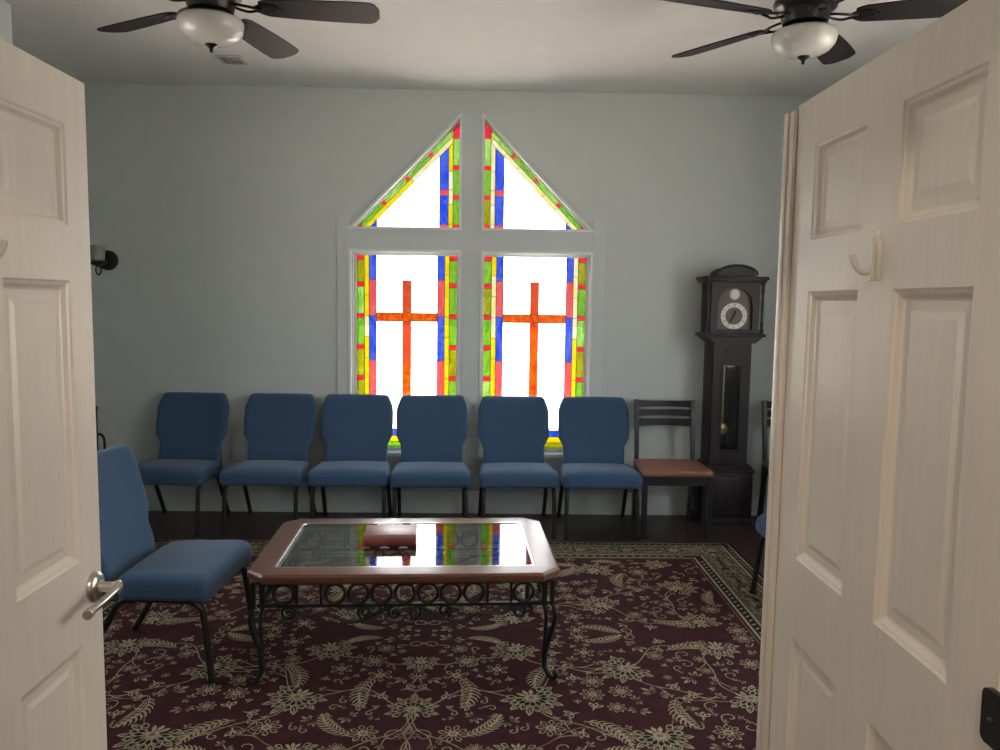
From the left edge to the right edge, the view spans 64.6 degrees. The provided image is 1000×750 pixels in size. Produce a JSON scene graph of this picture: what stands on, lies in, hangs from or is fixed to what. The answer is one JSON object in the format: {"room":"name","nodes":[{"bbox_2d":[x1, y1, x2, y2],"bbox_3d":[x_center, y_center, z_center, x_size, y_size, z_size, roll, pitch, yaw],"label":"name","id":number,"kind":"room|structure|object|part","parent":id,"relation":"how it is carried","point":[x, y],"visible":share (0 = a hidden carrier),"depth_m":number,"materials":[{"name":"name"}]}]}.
{"room":"house of worship","nodes":[
{"label":"house of worship","id":0,"kind":"room"},
{"bbox_2d":[0,0,12,44],"bbox_3d":[-2.634,-0.234,2.592,0.160,3.112,3.404,1,5,-1],"label":"wall","id":1,"kind":"structure","parent":0,"point":[5,8],"depth_m":4.10,"materials":[{"name":"paint"}]},
{"bbox_2d":[84,83,811,493],"bbox_3d":[-0.412,-0.514,5.917,6.420,3.112,0.160,1,5,-1],"label":"wall","id":2,"kind":"structure","parent":0,"point":[218,206],"depth_m":5.78,"materials":[{"name":"paint"}]},
{"bbox_2d":[90,245,118,274],"bbox_3d":[-2.854,-0.819,5.663,0.149,0.211,0.197,1,5,-1],"label":"wall sconce","id":3,"kind":"object","parent":2,"relation":"attached to","point":[100,257],"visible":0.93,"depth_m":5.63,"materials":[{"name":"metal"}]},
{"bbox_3d":[-2.869,-0.866,5.617,0.115,0.109,0.115,1,5,-1],"label":"lamp shade","id":4,"kind":"part","parent":3,"relation":"part of","materials":[{"name":"white glass"}]},
{"bbox_3d":[-2.870,-0.770,5.686,0.048,0.110,0.130,1,5,-1],"label":"arm","id":5,"kind":"part","parent":3,"relation":"part of","materials":[{"name":"metal"}]},
{"bbox_2d":[348,249,460,456],"bbox_3d":[-0.707,-0.161,5.928,0.822,1.534,0.172,1,5,-1],"label":"window","id":6,"kind":"structure","parent":2,"relation":"in","point":[364,316],"depth_m":5.90,"materials":[{"name":"glass"}]},
{"bbox_2d":[348,112,462,229],"bbox_3d":[-0.693,-1.489,5.804,0.831,0.842,0.172,1,5,-1],"label":"window","id":7,"kind":"structure","parent":2,"relation":"in","point":[447,146],"depth_m":5.80,"materials":[{"name":"glass"}]},
{"bbox_2d":[145,489,767,515],"bbox_3d":[-0.431,0.961,5.966,6.100,0.164,0.016,1,5,-1],"label":"baseboard","id":8,"kind":"structure","parent":2,"relation":"attached to","point":[174,499],"depth_m":5.96,"materials":[{"name":"paint"}]},
{"bbox_2d":[336,113,605,491],"bbox_3d":[-0.216,-0.507,5.835,1.970,2.780,0.012,1,5,-1],"label":"trim","id":9,"kind":"structure","parent":2,"relation":"attached to","point":[470,239],"depth_m":5.80,"materials":[{"name":"paint"}]},
{"bbox_2d":[478,251,592,457],"bbox_3d":[0.258,-0.150,5.948,0.829,1.534,0.172,1,5,-1],"label":"window","id":10,"kind":"structure","parent":2,"relation":"in","point":[577,319],"depth_m":5.92,"materials":[{"name":"glass"}]},
{"bbox_3d":[0.243,0.602,5.969,0.819,0.025,0.070,1,5,-1],"label":"sill","id":11,"kind":"part","parent":10,"relation":"part of","materials":[{"name":"paint"}]},
{"bbox_2d":[481,113,593,231],"bbox_3d":[0.281,-1.478,5.824,0.829,0.842,0.172,1,5,-1],"label":"window","id":12,"kind":"structure","parent":2,"relation":"in","point":[496,147],"depth_m":5.82,"materials":[{"name":"glass"}]},
{"bbox_2d":[148,511,765,575],"bbox_3d":[-0.387,1.330,3.556,6.420,0.120,5.206,1,5,-1],"label":"floor","id":13,"kind":"structure","parent":0,"point":[171,524],"depth_m":5.59,"materials":[{"name":"brown wood"}]},
{"bbox_2d":[95,406,105,450],"bbox_3d":[-2.856,0.624,5.644,0.254,0.829,0.221,1,5,-1],"label":"iron stand","id":14,"kind":"object","parent":13,"relation":"on","point":[97,433],"visible":0.24,"depth_m":5.59,"materials":[{"name":"black metal"}]},
{"bbox_3d":[-2.855,0.618,5.609,0.030,0.810,0.029,1,5,-1],"label":"rod","id":15,"kind":"part","parent":14,"relation":"part of","materials":[{"name":"metal"}]},
{"bbox_3d":[-2.824,0.493,5.598,0.064,0.168,0.018,1,5,-1],"label":"scroll arm","id":16,"kind":"part","parent":14,"relation":"part of","materials":[{"name":"metal"}]},
{"bbox_2d":[138,392,230,536],"bbox_3d":[-2.259,0.604,5.576,0.545,0.900,0.651,1,5,2],"label":"chair","id":17,"kind":"object","parent":13,"relation":"on","point":[192,427],"visible":0.84,"depth_m":5.75,"materials":[{"name":"blue fabric"}]},
{"bbox_3d":[-2.493,0.859,5.751,0.035,0.352,0.271,1,5,-1],"label":"leg","id":18,"kind":"part","parent":17,"relation":"part of","materials":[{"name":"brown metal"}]},
{"bbox_3d":[-2.263,0.668,5.472,0.545,0.132,0.395,1,5,2],"label":"seat","id":19,"kind":"part","parent":17,"relation":"part of","materials":[{"name":"blue fabric"}]},
{"bbox_3d":[-2.249,0.402,5.787,0.526,0.536,0.192,1,5,2],"label":"backrest","id":20,"kind":"part","parent":17,"relation":"part of","materials":[{"name":"blue fabric"}]},
{"bbox_3d":[-2.033,0.904,5.333,0.035,0.354,0.126,0,5,-5],"label":"leg","id":21,"kind":"part","parent":17,"relation":"part of","materials":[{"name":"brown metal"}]},
{"bbox_3d":[-2.024,0.867,5.737,0.035,0.352,0.271,1,5,4],"label":"leg","id":22,"kind":"part","parent":17,"relation":"part of","materials":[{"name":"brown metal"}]},
{"bbox_2d":[219,393,316,536],"bbox_3d":[-1.614,0.612,5.589,0.545,0.900,0.651,1,5,0],"label":"chair","id":23,"kind":"object","parent":13,"relation":"on","point":[280,428],"visible":0.98,"depth_m":5.76,"materials":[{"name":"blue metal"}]},
{"bbox_3d":[-1.856,0.904,5.353,0.035,0.354,0.126,1,5,6],"label":"leg","id":24,"kind":"part","parent":23,"relation":"part of","materials":[{"name":"brown metal"}]},
{"bbox_3d":[-1.853,0.868,5.757,0.035,0.352,0.271,1,5,-3],"label":"leg","id":25,"kind":"part","parent":23,"relation":"part of","materials":[{"name":"brown metal"}]},
{"bbox_3d":[-1.615,0.675,5.485,0.545,0.132,0.395,1,5,0],"label":"seat","id":26,"kind":"part","parent":23,"relation":"part of","materials":[{"name":"blue fabric"}]},
{"bbox_3d":[-1.611,0.409,5.801,0.526,0.536,0.192,1,5,0],"label":"backrest","id":27,"kind":"part","parent":23,"relation":"part of","materials":[{"name":"blue fabric"}]},
{"bbox_3d":[-1.381,0.911,5.353,0.035,0.354,0.126,0,5,-6],"label":"leg","id":28,"kind":"part","parent":23,"relation":"part of","materials":[{"name":"brown metal"}]},
{"bbox_3d":[-1.383,0.874,5.757,0.035,0.352,0.271,1,5,3],"label":"leg","id":29,"kind":"part","parent":23,"relation":"part of","materials":[{"name":"brown metal"}]},
{"bbox_2d":[307,394,392,537],"bbox_3d":[-1.040,0.618,5.600,0.545,0.900,0.651,0,5,-3],"label":"chair","id":30,"kind":"object","parent":13,"relation":"on","point":[356,429],"visible":1,"depth_m":5.77,"materials":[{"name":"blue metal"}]},
{"bbox_3d":[-1.265,0.913,5.350,0.035,0.354,0.126,1,5,3],"label":"leg","id":31,"kind":"part","parent":30,"relation":"part of","materials":[{"name":"brown metal"}]},
{"bbox_3d":[-1.286,0.876,5.754,0.035,0.352,0.271,0,5,-6],"label":"leg","id":32,"kind":"part","parent":30,"relation":"part of","materials":[{"name":"brown metal"}]},
{"bbox_3d":[-1.034,0.682,5.497,0.545,0.132,0.395,0,5,-3],"label":"seat","id":33,"kind":"part","parent":30,"relation":"part of","materials":[{"name":"blue fabric"}]},
{"bbox_3d":[-1.050,0.416,5.812,0.526,0.536,0.192,0,5,-3],"label":"backrest","id":34,"kind":"part","parent":30,"relation":"part of","materials":[{"name":"blue fabric"}]},
{"bbox_3d":[-0.790,0.916,5.379,0.035,0.354,0.126,0,5,-10],"label":"leg","id":35,"kind":"part","parent":30,"relation":"part of","materials":[{"name":"brown metal"}]},
{"bbox_3d":[-0.817,0.879,5.782,0.035,0.352,0.271,1,5,-1],"label":"leg","id":36,"kind":"part","parent":30,"relation":"part of","materials":[{"name":"brown metal"}]},
{"bbox_2d":[390,395,470,537],"bbox_3d":[-0.488,0.625,5.611,0.545,0.900,0.651,0,5,-4],"label":"chair","id":37,"kind":"object","parent":13,"relation":"on","point":[432,430],"visible":0.99,"depth_m":5.78,"materials":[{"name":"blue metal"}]},
{"bbox_3d":[-0.712,0.919,5.360,0.035,0.354,0.126,1,5,3],"label":"leg","id":38,"kind":"part","parent":37,"relation":"part of","materials":[{"name":"brown metal"}]},
{"bbox_3d":[-0.735,0.882,5.764,0.035,0.352,0.271,0,5,-6],"label":"leg","id":39,"kind":"part","parent":37,"relation":"part of","materials":[{"name":"brown metal"}]},
{"bbox_3d":[-0.481,0.689,5.508,0.545,0.132,0.395,0,5,-4],"label":"seat","id":40,"kind":"part","parent":37,"relation":"part of","materials":[{"name":"blue fabric"}]},
{"bbox_3d":[-0.500,0.422,5.822,0.526,0.536,0.192,0,5,-4],"label":"backrest","id":41,"kind":"part","parent":37,"relation":"part of","materials":[{"name":"blue fabric"}]},
{"bbox_3d":[-0.266,0.886,5.794,0.035,0.352,0.271,1,5,-1],"label":"leg","id":42,"kind":"part","parent":37,"relation":"part of","materials":[{"name":"brown metal"}]},
{"bbox_3d":[-0.237,0.923,5.391,0.035,0.354,0.126,0,5,-10],"label":"leg","id":43,"kind":"part","parent":37,"relation":"part of","materials":[{"name":"brown metal"}]},
{"bbox_2d":[102,538,763,749],"bbox_3d":[-0.355,1.242,3.796,3.850,0.010,2.940,1,5,-1],"label":"area rug","id":44,"kind":"object","parent":13,"relation":"on","point":[653,645],"visible":0.63,"depth_m":3.45,"materials":[{"name":"carpet"}]},
{"bbox_2d":[97,445,256,682],"bbox_3d":[-1.486,0.796,3.492,0.651,0.900,0.545,1,5,2],"label":"chair","id":45,"kind":"object","parent":44,"relation":"on","point":[189,572],"visible":0.78,"depth_m":3.44,"materials":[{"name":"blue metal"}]},
{"bbox_3d":[-1.643,1.088,3.290,0.271,0.352,0.035,1,5,0],"label":"leg","id":46,"kind":"part","parent":45,"relation":"part of","materials":[{"name":"brown metal"}]},
{"bbox_3d":[-1.713,0.611,3.484,0.192,0.536,0.526,1,5,2],"label":"backrest","id":47,"kind":"part","parent":45,"relation":"part of","materials":[{"name":"blue fabric"}]},
{"bbox_3d":[-1.623,1.045,3.757,0.271,0.352,0.035,1,5,5],"label":"leg","id":48,"kind":"part","parent":45,"relation":"part of","materials":[{"name":"brown metal"}]},
{"bbox_3d":[-1.446,0.910,3.501,0.341,0.022,0.485,1,5,2],"label":"seat frame","id":49,"kind":"part","parent":45,"relation":"part of","materials":[{"name":"brown metal"}]},
{"bbox_3d":[-1.378,0.852,3.493,0.395,0.132,0.545,1,5,2],"label":"seat","id":50,"kind":"part","parent":45,"relation":"part of","materials":[{"name":"blue fabric"}]},
{"bbox_3d":[-1.237,1.095,3.271,0.126,0.354,0.035,2,5,9],"label":"leg","id":51,"kind":"part","parent":45,"relation":"part of","materials":[{"name":"brown metal"}]},
{"bbox_3d":[-1.218,1.051,3.744,0.126,0.354,0.035,0,5,-4],"label":"leg","id":52,"kind":"part","parent":45,"relation":"part of","materials":[{"name":"brown metal"}]},
{"bbox_2d":[246,518,559,684],"bbox_3d":[-0.420,1.008,3.658,1.296,0.476,0.850,0,5,-4],"label":"coffee table","id":53,"kind":"object","parent":44,"relation":"on","point":[272,570],"visible":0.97,"depth_m":3.30,"materials":[{"name":"brown wood"}]},
{"bbox_3d":[-1.000,1.060,3.246,0.095,0.433,0.027,-3,6,-33],"label":"leg","id":54,"kind":"part","parent":53,"relation":"part of","materials":[{"name":"metal"}]},
{"bbox_3d":[-1.048,0.990,3.994,0.095,0.433,0.027,3,6,26],"label":"leg","id":55,"kind":"part","parent":53,"relation":"part of","materials":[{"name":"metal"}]},
{"bbox_2d":[363,525,416,545],"bbox_3d":[-0.507,0.744,3.673,0.236,0.050,0.170,0,5,-4],"label":"book","id":56,"kind":"object","parent":53,"relation":"on","point":[374,535],"visible":1,"depth_m":3.60,"materials":[{"name":"leather"}]},
{"bbox_3d":[-0.418,0.869,3.645,1.206,0.108,0.760,0,5,-4],"label":"apron frame","id":57,"kind":"part","parent":53,"relation":"part of","materials":[{"name":"metal"}]},
{"bbox_3d":[0.159,0.999,4.073,0.095,0.433,0.027,-3,6,-33],"label":"leg","id":58,"kind":"part","parent":53,"relation":"part of","materials":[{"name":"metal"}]},
{"bbox_3d":[0.207,1.069,3.325,0.095,0.433,0.027,3,6,26],"label":"leg","id":59,"kind":"part","parent":53,"relation":"part of","materials":[{"name":"metal"}]},
{"bbox_2d":[750,513,766,593],"bbox_3d":[1.716,0.784,4.094,0.651,0.900,0.545,1,5,-1],"label":"chair","id":60,"kind":"object","parent":44,"relation":"on","point":[761,520],"visible":0.03,"depth_m":4.33,"materials":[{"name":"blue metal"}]},
{"bbox_3d":[1.446,1.030,4.351,0.126,0.354,0.035,1,5,5],"label":"leg","id":61,"kind":"part","parent":60,"relation":"part of","materials":[{"name":"brown metal"}]},
{"bbox_3d":[1.606,0.836,4.097,0.395,0.132,0.545,1,5,-1],"label":"seat","id":62,"kind":"part","parent":60,"relation":"part of","materials":[{"name":"blue fabric"}]},
{"bbox_2d":[477,396,558,538],"bbox_3d":[0.112,0.632,5.623,0.545,0.900,0.651,0,5,-4],"label":"chair","id":63,"kind":"object","parent":13,"relation":"on","point":[513,431],"visible":0.99,"depth_m":5.79,"materials":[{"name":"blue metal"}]},
{"bbox_3d":[-0.136,0.889,5.774,0.035,0.352,0.271,0,5,-7],"label":"leg","id":64,"kind":"part","parent":63,"relation":"part of","materials":[{"name":"brown metal"}]},
{"bbox_3d":[-0.111,0.926,5.371,0.035,0.354,0.126,1,5,2],"label":"leg","id":65,"kind":"part","parent":63,"relation":"part of","materials":[{"name":"brown metal"}]},
{"bbox_3d":[0.099,0.429,5.834,0.526,0.536,0.192,0,5,-4],"label":"backrest","id":66,"kind":"part","parent":63,"relation":"part of","materials":[{"name":"blue fabric"}]},
{"bbox_3d":[0.119,0.696,5.520,0.545,0.132,0.395,0,5,-4],"label":"seat","id":67,"kind":"part","parent":63,"relation":"part of","materials":[{"name":"blue fabric"}]},
{"bbox_3d":[0.333,0.893,5.807,0.035,0.352,0.271,1,5,-1],"label":"leg","id":68,"kind":"part","parent":63,"relation":"part of","materials":[{"name":"brown metal"}]},
{"bbox_3d":[0.364,0.930,5.404,0.035,0.354,0.126,0,5,-10],"label":"leg","id":69,"kind":"part","parent":63,"relation":"part of","materials":[{"name":"brown metal"}]},
{"bbox_2d":[556,397,642,539],"bbox_3d":[0.692,0.639,5.635,0.545,0.900,0.651,1,5,-1],"label":"chair","id":70,"kind":"object","parent":13,"relation":"on","point":[593,432],"visible":1,"depth_m":5.81,"materials":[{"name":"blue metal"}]},
{"bbox_3d":[0.451,0.895,5.798,0.035,0.352,0.271,0,5,-4],"label":"leg","id":71,"kind":"part","parent":70,"relation":"part of","materials":[{"name":"brown metal"}]},
{"bbox_3d":[0.456,0.932,5.394,0.035,0.354,0.126,1,5,5],"label":"leg","id":72,"kind":"part","parent":70,"relation":"part of","materials":[{"name":"brown metal"}]},
{"bbox_3d":[0.690,0.436,5.846,0.526,0.536,0.192,1,5,-1],"label":"backrest","id":73,"kind":"part","parent":70,"relation":"part of","materials":[{"name":"blue fabric"}]},
{"bbox_3d":[0.694,0.703,5.531,0.545,0.132,0.395,1,5,-1],"label":"seat","id":74,"kind":"part","parent":70,"relation":"part of","materials":[{"name":"blue fabric"}]},
{"bbox_3d":[0.920,0.901,5.808,0.035,0.352,0.271,1,5,2],"label":"leg","id":75,"kind":"part","parent":70,"relation":"part of","materials":[{"name":"brown metal"}]},
{"bbox_3d":[0.931,0.938,5.403,0.035,0.354,0.126,0,5,-7],"label":"leg","id":76,"kind":"part","parent":70,"relation":"part of","materials":[{"name":"brown metal"}]},
{"bbox_2d":[631,399,713,538],"bbox_3d":[1.206,0.649,5.611,0.498,0.903,0.525,1,5,-1],"label":"chair","id":77,"kind":"object","parent":13,"relation":"on","point":[690,472],"visible":0.98,"depth_m":5.54,"materials":[{"name":"brown wood"}]},
{"bbox_3d":[0.996,0.628,5.808,0.030,0.903,0.092,1,5,-1],"label":"leg","id":78,"kind":"part","parent":77,"relation":"part of","materials":[{"name":"black wood"}]},
{"bbox_3d":[0.985,0.903,5.397,0.034,0.425,0.034,1,5,-1],"label":"leg","id":79,"kind":"part","parent":77,"relation":"part of","materials":[{"name":"black wood"}]},
{"bbox_3d":[1.207,0.649,5.563,0.498,0.062,0.430,1,5,-1],"label":"seat","id":80,"kind":"part","parent":77,"relation":"part of","materials":[{"name":"brown leather"}]},
{"bbox_3d":[1.209,0.726,5.385,0.420,0.057,0.018,1,5,-1],"label":"apron rail","id":81,"kind":"part","parent":77,"relation":"part of","materials":[{"name":"black wood"}]},
{"bbox_3d":[1.408,0.633,5.817,0.030,0.903,0.092,1,5,-1],"label":"leg","id":82,"kind":"part","parent":77,"relation":"part of","materials":[{"name":"black wood"}]},
{"bbox_3d":[1.429,0.909,5.406,0.034,0.425,0.034,1,5,-1],"label":"leg","id":83,"kind":"part","parent":77,"relation":"part of","materials":[{"name":"black wood"}]},
{"bbox_2d":[691,264,769,524],"bbox_3d":[1.659,0.146,5.767,0.436,1.883,0.312,1,5,-1],"label":"clock","id":84,"kind":"object","parent":13,"relation":"on","point":[730,303],"visible":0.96,"depth_m":5.71,"materials":[{"name":"brown wood"}]},
{"bbox_3d":[1.659,0.209,5.696,0.270,0.880,0.024,1,5,-1],"label":"door","id":85,"kind":"part","parent":84,"relation":"part of","materials":[{"name":"brown wood"}]},
{"bbox_2d":[695,264,769,343],"bbox_3d":[1.667,-0.514,5.705,0.436,0.558,0.312,1,5,-1],"label":"hood","id":86,"kind":"object","parent":84,"relation":"attached to","point":[730,303],"depth_m":5.60,"materials":[{"name":"brown wood"}]},
{"bbox_2d":[757,400,771,516],"bbox_3d":[2.155,0.659,5.645,0.498,0.903,0.525,1,5,-1],"label":"chair","id":87,"kind":"object","parent":13,"relation":"on","point":[766,423],"visible":0.12,"depth_m":5.81,"materials":[{"name":"black wood"}]},
{"bbox_3d":[2.156,0.659,5.597,0.498,0.062,0.430,1,5,-1],"label":"seat","id":88,"kind":"part","parent":87,"relation":"part of","materials":[{"name":"brown leather"}]},
{"bbox_3d":[1.941,0.714,5.623,0.018,0.057,0.390,1,5,-1],"label":"apron rail","id":89,"kind":"part","parent":87,"relation":"part of","materials":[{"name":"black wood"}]},
{"bbox_2d":[4,0,938,96],"bbox_3d":[-0.343,-1.887,3.256,6.420,0.120,5.206,1,5,-1],"label":"ceiling","id":90,"kind":"structure","parent":0,"point":[595,46],"depth_m":4.76,"materials":[{"name":"paint"}]},
{"bbox_2d":[215,55,247,64],"bbox_3d":[-1.707,-2.004,5.034,0.161,0.018,0.161,1,5,-1],"label":"ceiling vent","id":91,"kind":"object","parent":90,"relation":"in","point":[225,59],"visible":1,"depth_m":5.02,"materials":[{"name":"metal"}]},
{"bbox_2d":[97,0,379,58],"bbox_3d":[-1.211,-1.630,3.443,1.363,0.451,1.393,1,5,-1],"label":"ceiling fan","id":92,"kind":"object","parent":90,"relation":"hanging from","point":[212,24],"visible":1,"depth_m":3.45,"materials":[{"name":"black wood"}]},
{"bbox_3d":[-1.658,-1.631,3.658,0.520,0.039,0.158,4,6,30],"label":"blade","id":93,"kind":"part","parent":92,"relation":"part of","materials":[{"name":"brown wood"}]},
{"bbox_3d":[-1.256,-1.493,3.438,0.280,0.110,0.280,1,5,-1],"label":"lamp shade","id":94,"kind":"part","parent":92,"relation":"part of","materials":[{"name":"white glass"}]},
{"bbox_3d":[-1.159,-1.645,3.881,0.158,0.039,0.520,2,5,12],"label":"blade","id":95,"kind":"part","parent":92,"relation":"part of","materials":[{"name":"brown wood"}]},
{"bbox_3d":[-0.793,-1.602,3.477,0.520,0.039,0.158,0,5,-6],"label":"blade","id":96,"kind":"part","parent":92,"relation":"part of","materials":[{"name":"brown wood"}]},
{"bbox_2d":[663,0,967,64],"bbox_3d":[1.351,-1.596,3.434,1.398,0.448,1.334,1,5,-1],"label":"ceiling fan","id":97,"kind":"object","parent":90,"relation":"hanging from","point":[805,33],"visible":1,"depth_m":3.41,"materials":[{"name":"black wood"}]},
{"bbox_3d":[1.069,-1.616,3.863,0.158,0.039,0.520,-3,7,-37],"label":"blade","id":98,"kind":"part","parent":97,"relation":"part of","materials":[{"name":"brown wood"}]},
{"bbox_3d":[0.910,-1.569,3.342,0.520,0.039,0.158,-1,6,-19],"label":"blade","id":99,"kind":"part","parent":97,"relation":"part of","materials":[{"name":"brown wood"}]},
{"bbox_3d":[1.348,-1.467,3.505,0.280,0.110,0.280,1,5,-1],"label":"lamp shade","id":100,"kind":"part","parent":97,"relation":"part of","materials":[{"name":"white glass"}]},
{"bbox_3d":[1.615,-1.609,3.874,0.158,0.039,0.520,4,6,35],"label":"blade","id":101,"kind":"part","parent":97,"relation":"part of","materials":[{"name":"brown wood"}]},
{"bbox_3d":[1.794,-1.559,3.360,0.520,0.039,0.158,2,6,17],"label":"blade","id":102,"kind":"part","parent":97,"relation":"part of","materials":[{"name":"brown wood"}]},
{"bbox_2d":[756,0,999,749],"bbox_3d":[0.652,0.449,1.461,0.091,2.028,0.856,1,5,-1],"label":"door","id":103,"kind":"structure","parent":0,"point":[880,629],"depth_m":1.35,"materials":[{"name":"beige paint"}]},
{"bbox_3d":[0.657,0.459,1.054,0.014,0.076,0.044,1,5,-1],"label":"latch plate","id":104,"kind":"part","parent":103,"relation":"part of","materials":[{"name":"black metal"}]},
{"bbox_3d":[0.106,-0.037,0.888,5.574,3.112,0.130,1,5,-1],"label":"wall","id":105,"kind":"structure","parent":0,"visible":0},
{"bbox_2d":[0,38,122,749],"bbox_3d":[-0.863,0.438,1.364,0.104,2.028,0.763,1,5,-1],"label":"door","id":106,"kind":"structure","parent":105,"relation":"in","point":[53,584],"depth_m":1.53,"materials":[{"name":"beige paint"}]},
{"bbox_3d":[-0.845,0.470,1.664,0.054,0.042,0.133,1,5,-1],"label":"lever handle","id":107,"kind":"part","parent":106,"relation":"part of","materials":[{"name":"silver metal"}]},
{"label":"outside","id":108,"kind":"structure","parent":0,"visible":0},
{"bbox_2d":[377,325,564,429],"bbox_3d":[-0.497,-0.338,25.073,60.000,0.200,70.000,1,5,-1],"label":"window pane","id":109,"kind":"structure","parent":108,"point":[551,340],"depth_m":23.82,"materials":[{"name":"white glass"}]}
]}

